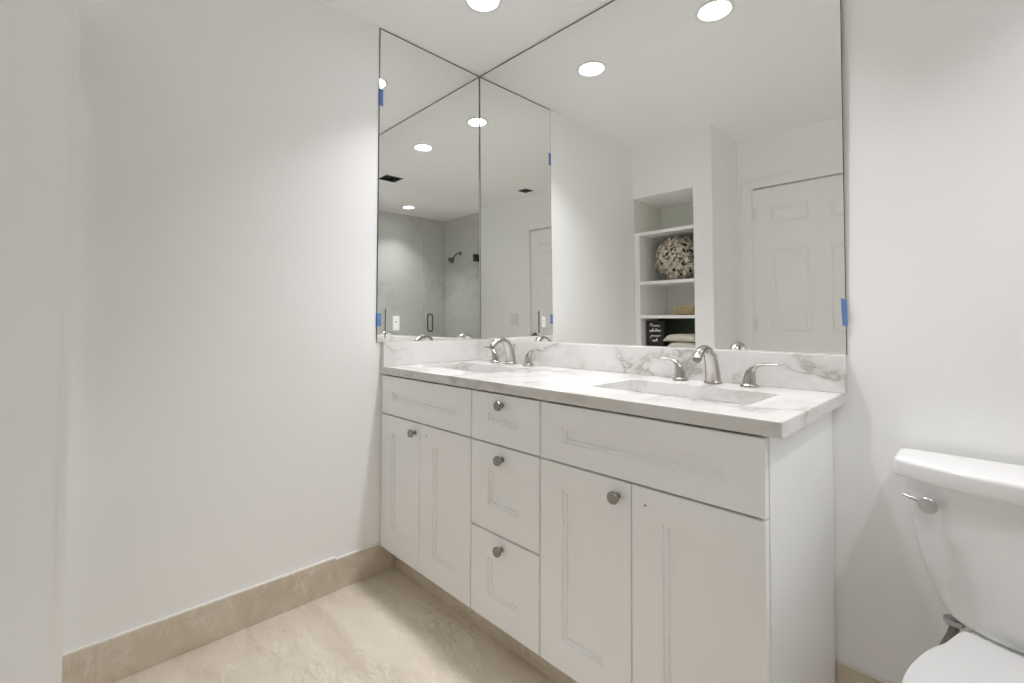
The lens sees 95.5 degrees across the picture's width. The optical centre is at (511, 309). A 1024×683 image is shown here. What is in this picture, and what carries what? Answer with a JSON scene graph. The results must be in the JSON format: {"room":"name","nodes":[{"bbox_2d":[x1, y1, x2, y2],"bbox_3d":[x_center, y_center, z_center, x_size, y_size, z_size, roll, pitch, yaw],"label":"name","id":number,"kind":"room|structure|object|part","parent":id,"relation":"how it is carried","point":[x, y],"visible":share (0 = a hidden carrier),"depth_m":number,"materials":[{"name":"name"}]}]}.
{"room":"bathroom","nodes":[
{"label":"bathroom","id":0,"kind":"room"},
{"bbox_2d":[0,0,72,682],"bbox_3d":[-1.354,-0.092,0.910,0.707,2.440,0.610,2,-2,-44],"label":"wall","id":1,"kind":"structure","parent":0,"point":[36,35],"depth_m":0.90,"materials":[{"name":"white paint"}]},
{"bbox_2d":[52,0,81,682],"bbox_3d":[-0.895,-0.089,0.940,0.013,2.438,0.013,2,-2,-44],"label":"trim","id":2,"kind":"structure","parent":1,"relation":"attached to","point":[76,8],"depth_m":0.93,"materials":[{"name":"white paint"}]},
{"bbox_2d":[62,0,479,653],"bbox_3d":[-1.028,-0.069,1.728,2.519,2.440,0.100,2,-2,-44],"label":"wall","id":3,"kind":"structure","parent":0,"point":[225,416],"depth_m":1.65,"materials":[{"name":"white paint"}]},
{"bbox_2d":[62,542,394,682],"bbox_3d":[-0.924,1.083,1.725,1.099,0.138,0.011,2,-2,-44],"label":"baseboard","id":4,"kind":"structure","parent":3,"relation":"attached to","point":[114,658],"depth_m":1.61,"materials":[{"name":"beige stone"}]},
{"bbox_2d":[376,28,478,341],"bbox_3d":[-0.387,-0.559,2.295,0.600,1.417,0.005,2,-2,-44],"label":"mirror","id":5,"kind":"object","parent":3,"relation":"attached to","point":[428,215],"visible":0.91,"depth_m":2.27,"materials":[{"name":"silver mirror"}]},
{"bbox_2d":[376,313,380,326],"bbox_3d":[-0.596,0.045,2.075,0.022,0.059,0.006,2,-2,-44],"label":"tape","id":6,"kind":"object","parent":5,"relation":"attached to","point":[378,315],"visible":1,"depth_m":2.07,"materials":[{"name":"blue"}]},
{"bbox_2d":[378,88,382,105],"bbox_3d":[-0.593,-0.960,2.101,0.020,0.075,0.006,2,-2,-44],"label":"tape","id":7,"kind":"object","parent":5,"relation":"attached to","point":[380,97],"visible":1,"depth_m":2.10,"materials":[{"name":"blue"}]},
{"bbox_2d":[385,309,402,338],"bbox_3d":[-0.537,0.062,2.123,0.088,0.135,0.008,2,-2,-44],"label":"power outlet","id":8,"kind":"object","parent":5,"relation":"attached to","point":[393,317],"visible":1,"depth_m":2.12,"materials":[{"name":"white plastic"}]},
{"bbox_2d":[393,316,399,329],"bbox_3d":[-0.531,0.061,2.127,0.035,0.067,0.003,2,-2,-44],"label":"receptacle","id":9,"kind":"object","parent":8,"relation":"attached to","point":[396,319],"depth_m":2.13,"materials":[{"name":"white plastic"}]},
{"bbox_2d":[114,567,554,682],"bbox_3d":[0.155,1.163,0.485,2.519,0.080,3.489,2,-2,-44],"label":"floor","id":10,"kind":"structure","parent":0,"point":[385,626],"depth_m":1.58,"materials":[{"name":"beige tile"}]},
{"bbox_2d":[380,375,475,606],"bbox_3d":[-0.165,0.725,2.039,0.613,0.874,0.627,2,-2,-44],"label":"vanity cabinet","id":11,"kind":"object","parent":10,"relation":"on","point":[426,456],"visible":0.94,"depth_m":1.80,"materials":[{"name":"white paint"}]},
{"bbox_3d":[-0.468,0.751,1.962,0.019,0.582,0.304,2,-2,-44],"label":"door","id":12,"kind":"part","parent":11,"relation":"part of","materials":[{"name":"white paint"}]},
{"bbox_3d":[-0.401,0.496,1.869,0.028,0.032,0.032,2,-2,-44],"label":"knob","id":13,"kind":"part","parent":11,"relation":"part of","materials":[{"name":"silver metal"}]},
{"bbox_3d":[-0.355,0.369,1.859,0.019,0.164,0.622,2,-2,-44],"label":"false drawer","id":14,"kind":"part","parent":11,"relation":"part of","materials":[{"name":"white paint"}]},
{"bbox_3d":[-0.249,0.746,1.739,0.019,0.582,0.315,2,-2,-44],"label":"door","id":15,"kind":"part","parent":11,"relation":"part of","materials":[{"name":"white paint"}]},
{"bbox_2d":[395,556,577,682],"bbox_3d":[0.021,1.095,1.558,0.012,0.112,1.554,2,-2,-44],"label":"baseboard","id":16,"kind":"structure","parent":11,"relation":"attached to","point":[518,648],"depth_m":1.65,"materials":[{"name":"beige stone"}]},
{"bbox_2d":[380,360,844,438],"bbox_3d":[0.187,0.262,1.711,0.593,0.034,1.613,2,-2,-44],"label":"countertop","id":17,"kind":"structure","parent":11,"relation":"on","point":[775,412],"depth_m":1.36,"materials":[{"name":"white stone"}]},
{"bbox_2d":[381,339,478,365],"bbox_3d":[-0.368,0.204,2.281,0.590,0.107,0.024,2,-2,-44],"label":"side splash","id":18,"kind":"object","parent":17,"relation":"on","point":[435,351],"visible":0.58,"depth_m":2.23,"materials":[{"name":"stone"}]},
{"bbox_2d":[421,369,492,388],"bbox_3d":[-0.169,0.356,2.042,0.293,0.139,0.500,2,-2,-44],"label":"sink","id":19,"kind":"object","parent":17,"relation":"in","point":[458,369],"visible":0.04,"depth_m":2.21,"materials":[{"name":"white ceramic"}]},
{"bbox_2d":[483,337,541,365],"bbox_3d":[-0.042,0.192,2.171,0.163,0.128,0.391,2,-2,-44],"label":"faucet","id":20,"kind":"object","parent":17,"relation":"on","point":[509,351],"visible":1,"depth_m":2.18,"materials":[{"name":"silver metal"}]},
{"bbox_3d":[-0.105,0.217,2.311,0.039,0.067,0.102,2,-2,-44],"label":"lever handle","id":21,"kind":"part","parent":20,"relation":"part of","materials":[{"name":"silver metal"}]},
{"bbox_3d":[-0.043,0.189,2.170,0.159,0.123,0.049,2,-2,-44],"label":"spout","id":22,"kind":"part","parent":20,"relation":"part of","materials":[{"name":"silver metal"}]},
{"bbox_3d":[0.097,0.212,2.105,0.039,0.067,0.102,2,-2,-44],"label":"lever handle","id":23,"kind":"part","parent":20,"relation":"part of","materials":[{"name":"silver metal"}]},
{"bbox_2d":[591,390,759,435],"bbox_3d":[0.494,0.340,1.367,0.293,0.139,0.500,2,-2,-44],"label":"sink","id":24,"kind":"object","parent":17,"relation":"in","point":[641,391],"visible":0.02,"depth_m":1.43,"materials":[{"name":"white ceramic"}]},
{"bbox_2d":[657,345,778,387],"bbox_3d":[0.624,0.176,1.494,0.163,0.128,0.391,2,-2,-44],"label":"faucet","id":25,"kind":"object","parent":17,"relation":"on","point":[712,371],"visible":1,"depth_m":1.50,"materials":[{"name":"silver metal"}]},
{"bbox_3d":[0.561,0.201,1.633,0.039,0.067,0.102,2,-2,-44],"label":"lever handle","id":26,"kind":"part","parent":25,"relation":"part of","materials":[{"name":"silver metal"}]},
{"bbox_3d":[0.583,0.238,1.609,0.053,0.010,0.053,2,-2,-44],"label":"handle","id":27,"kind":"part","parent":25,"relation":"part of","materials":[{"name":"silver metal"}]},
{"bbox_3d":[0.622,0.174,1.492,0.159,0.123,0.049,2,-2,-44],"label":"spout","id":28,"kind":"part","parent":25,"relation":"part of","materials":[{"name":"silver metal"}]},
{"bbox_3d":[0.740,0.234,1.449,0.053,0.010,0.053,2,-2,-44],"label":"handle","id":29,"kind":"part","parent":25,"relation":"part of","materials":[{"name":"silver metal"}]},
{"bbox_3d":[0.762,0.196,1.427,0.039,0.067,0.102,2,-2,-44],"label":"lever handle","id":30,"kind":"part","parent":25,"relation":"part of","materials":[{"name":"silver metal"}]},
{"bbox_2d":[471,389,543,654],"bbox_3d":[0.168,0.717,1.699,0.613,0.874,0.322,2,-2,-44],"label":"vanity cabinet","id":31,"kind":"object","parent":10,"relation":"on","point":[506,428],"visible":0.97,"depth_m":1.49,"materials":[{"name":"white paint"}]},
{"bbox_3d":[-0.043,0.776,1.495,0.028,0.032,0.032,2,-2,-44],"label":"knob","id":32,"kind":"part","parent":31,"relation":"part of","materials":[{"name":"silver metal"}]},
{"bbox_3d":[-0.042,0.487,1.503,0.028,0.032,0.032,2,-2,-44],"label":"knob","id":33,"kind":"part","parent":31,"relation":"part of","materials":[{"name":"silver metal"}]},
{"bbox_3d":[-0.041,0.310,1.507,0.028,0.032,0.032,2,-2,-44],"label":"knob","id":34,"kind":"part","parent":31,"relation":"part of","materials":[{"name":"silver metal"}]},
{"bbox_3d":[-0.025,0.886,1.506,0.019,0.290,0.318,2,-2,-44],"label":"drawer","id":35,"kind":"part","parent":31,"relation":"part of","materials":[{"name":"white paint"}]},
{"bbox_3d":[-0.023,0.592,1.514,0.019,0.286,0.318,2,-2,-44],"label":"drawer","id":36,"kind":"part","parent":31,"relation":"part of","materials":[{"name":"white paint"}]},
{"bbox_3d":[-0.022,0.361,1.520,0.019,0.164,0.318,2,-2,-44],"label":"drawer","id":37,"kind":"part","parent":31,"relation":"part of","materials":[{"name":"white paint"}]},
{"bbox_2d":[540,400,835,682],"bbox_3d":[0.500,0.709,1.361,0.613,0.874,0.625,2,-2,-44],"label":"vanity cabinet","id":38,"kind":"object","parent":10,"relation":"on","point":[672,552],"visible":0.98,"depth_m":1.13,"materials":[{"name":"white paint"}]},
{"bbox_3d":[0.198,0.735,1.284,0.019,0.582,0.306,2,-2,-44],"label":"door","id":39,"kind":"part","parent":38,"relation":"part of","materials":[{"name":"white paint"}]},
{"bbox_3d":[0.263,0.480,1.192,0.028,0.032,0.032,2,-2,-44],"label":"knob","id":40,"kind":"part","parent":38,"relation":"part of","materials":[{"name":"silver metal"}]},
{"bbox_3d":[0.310,0.353,1.182,0.019,0.164,0.620,2,-2,-44],"label":"false drawer","id":41,"kind":"part","parent":38,"relation":"part of","materials":[{"name":"white paint"}]},
{"bbox_3d":[0.417,0.730,1.061,0.019,0.582,0.311,2,-2,-44],"label":"door","id":42,"kind":"part","parent":38,"relation":"part of","materials":[{"name":"white paint"}]},
{"bbox_2d":[894,448,1023,682],"bbox_3d":[0.954,0.745,0.817,0.732,0.781,0.481,2,-2,-44],"label":"toilet","id":43,"kind":"object","parent":10,"relation":"on","point":[968,513],"visible":1,"depth_m":1.01,"materials":[{"name":"white ceramic"}]},
{"bbox_3d":[0.957,0.454,1.091,0.028,0.037,0.065,2,-2,-44],"label":"flush lever","id":44,"kind":"part","parent":43,"relation":"part of","materials":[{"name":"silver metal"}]},
{"bbox_3d":[1.130,0.382,0.998,0.198,0.045,0.481,2,-2,-44],"label":"tank lid","id":45,"kind":"part","parent":43,"relation":"part of","materials":[{"name":"white ceramic"}]},
{"bbox_3d":[0.889,0.708,0.754,0.550,0.018,0.394,2,-2,-44],"label":"seat lid","id":46,"kind":"part","parent":43,"relation":"part of","materials":[{"name":"white plastic"}]},
{"bbox_3d":[1.130,0.563,0.994,0.182,0.318,0.438,2,-2,-44],"label":"tank","id":47,"kind":"part","parent":43,"relation":"part of","materials":[{"name":"white ceramic"}]},
{"bbox_3d":[1.121,0.737,0.981,0.115,0.026,0.220,2,-2,-44],"label":"tank mount","id":48,"kind":"part","parent":43,"relation":"part of","materials":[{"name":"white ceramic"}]},
{"bbox_2d":[324,0,612,76],"bbox_3d":[0.165,-1.366,0.553,2.519,0.100,3.489,2,-2,-44],"label":"ceiling","id":49,"kind":"structure","parent":0,"point":[477,43],"depth_m":2.07,"materials":[{"name":"white paint"}]},
{"bbox_2d":[464,0,501,12],"bbox_3d":[-0.119,-1.287,1.919,0.160,0.022,0.160,2,-2,-44],"label":"recessed light","id":50,"kind":"object","parent":49,"relation":"in","point":[480,6],"visible":1,"depth_m":1.96,"materials":[{"name":"white plastic"}]},
{"bbox_2d":[491,0,1023,682],"bbox_3d":[1.058,-0.071,1.330,0.100,2.440,3.389,2,-2,-44],"label":"wall","id":51,"kind":"structure","parent":0,"point":[933,90],"depth_m":1.24,"materials":[{"name":"white paint"}]},
{"bbox_2d":[479,339,846,392],"bbox_3d":[0.396,0.197,1.897,0.038,0.107,1.593,2,-2,-44],"label":"backsplash","id":52,"kind":"structure","parent":51,"relation":"attached to","point":[803,371],"depth_m":1.64,"materials":[{"name":"stone"}]},
{"bbox_2d":[480,0,846,354],"bbox_3d":[0.397,-0.566,1.928,0.018,1.417,1.612,2,-2,-45],"label":"wall mirror","id":53,"kind":"object","parent":51,"relation":"attached to","point":[656,173],"visible":0.89,"depth_m":1.73,"materials":[{"name":"silver mirror"}]},
{"bbox_2d":[841,298,847,325],"bbox_3d":[0.960,0.007,1.342,0.002,0.082,0.016,2,-2,-40],"label":"tape","id":54,"kind":"object","parent":53,"relation":"attached to","point":[843,301],"visible":1,"depth_m":1.34,"materials":[{"name":"blue"}]},
{"bbox_2d":[837,658,892,682],"bbox_3d":[1.259,1.071,1.010,0.011,0.141,0.920,2,-2,-44],"label":"baseboard","id":55,"kind":"structure","parent":51,"relation":"attached to","point":[846,672],"depth_m":1.31,"materials":[{"name":"beige stone"}]}
]}

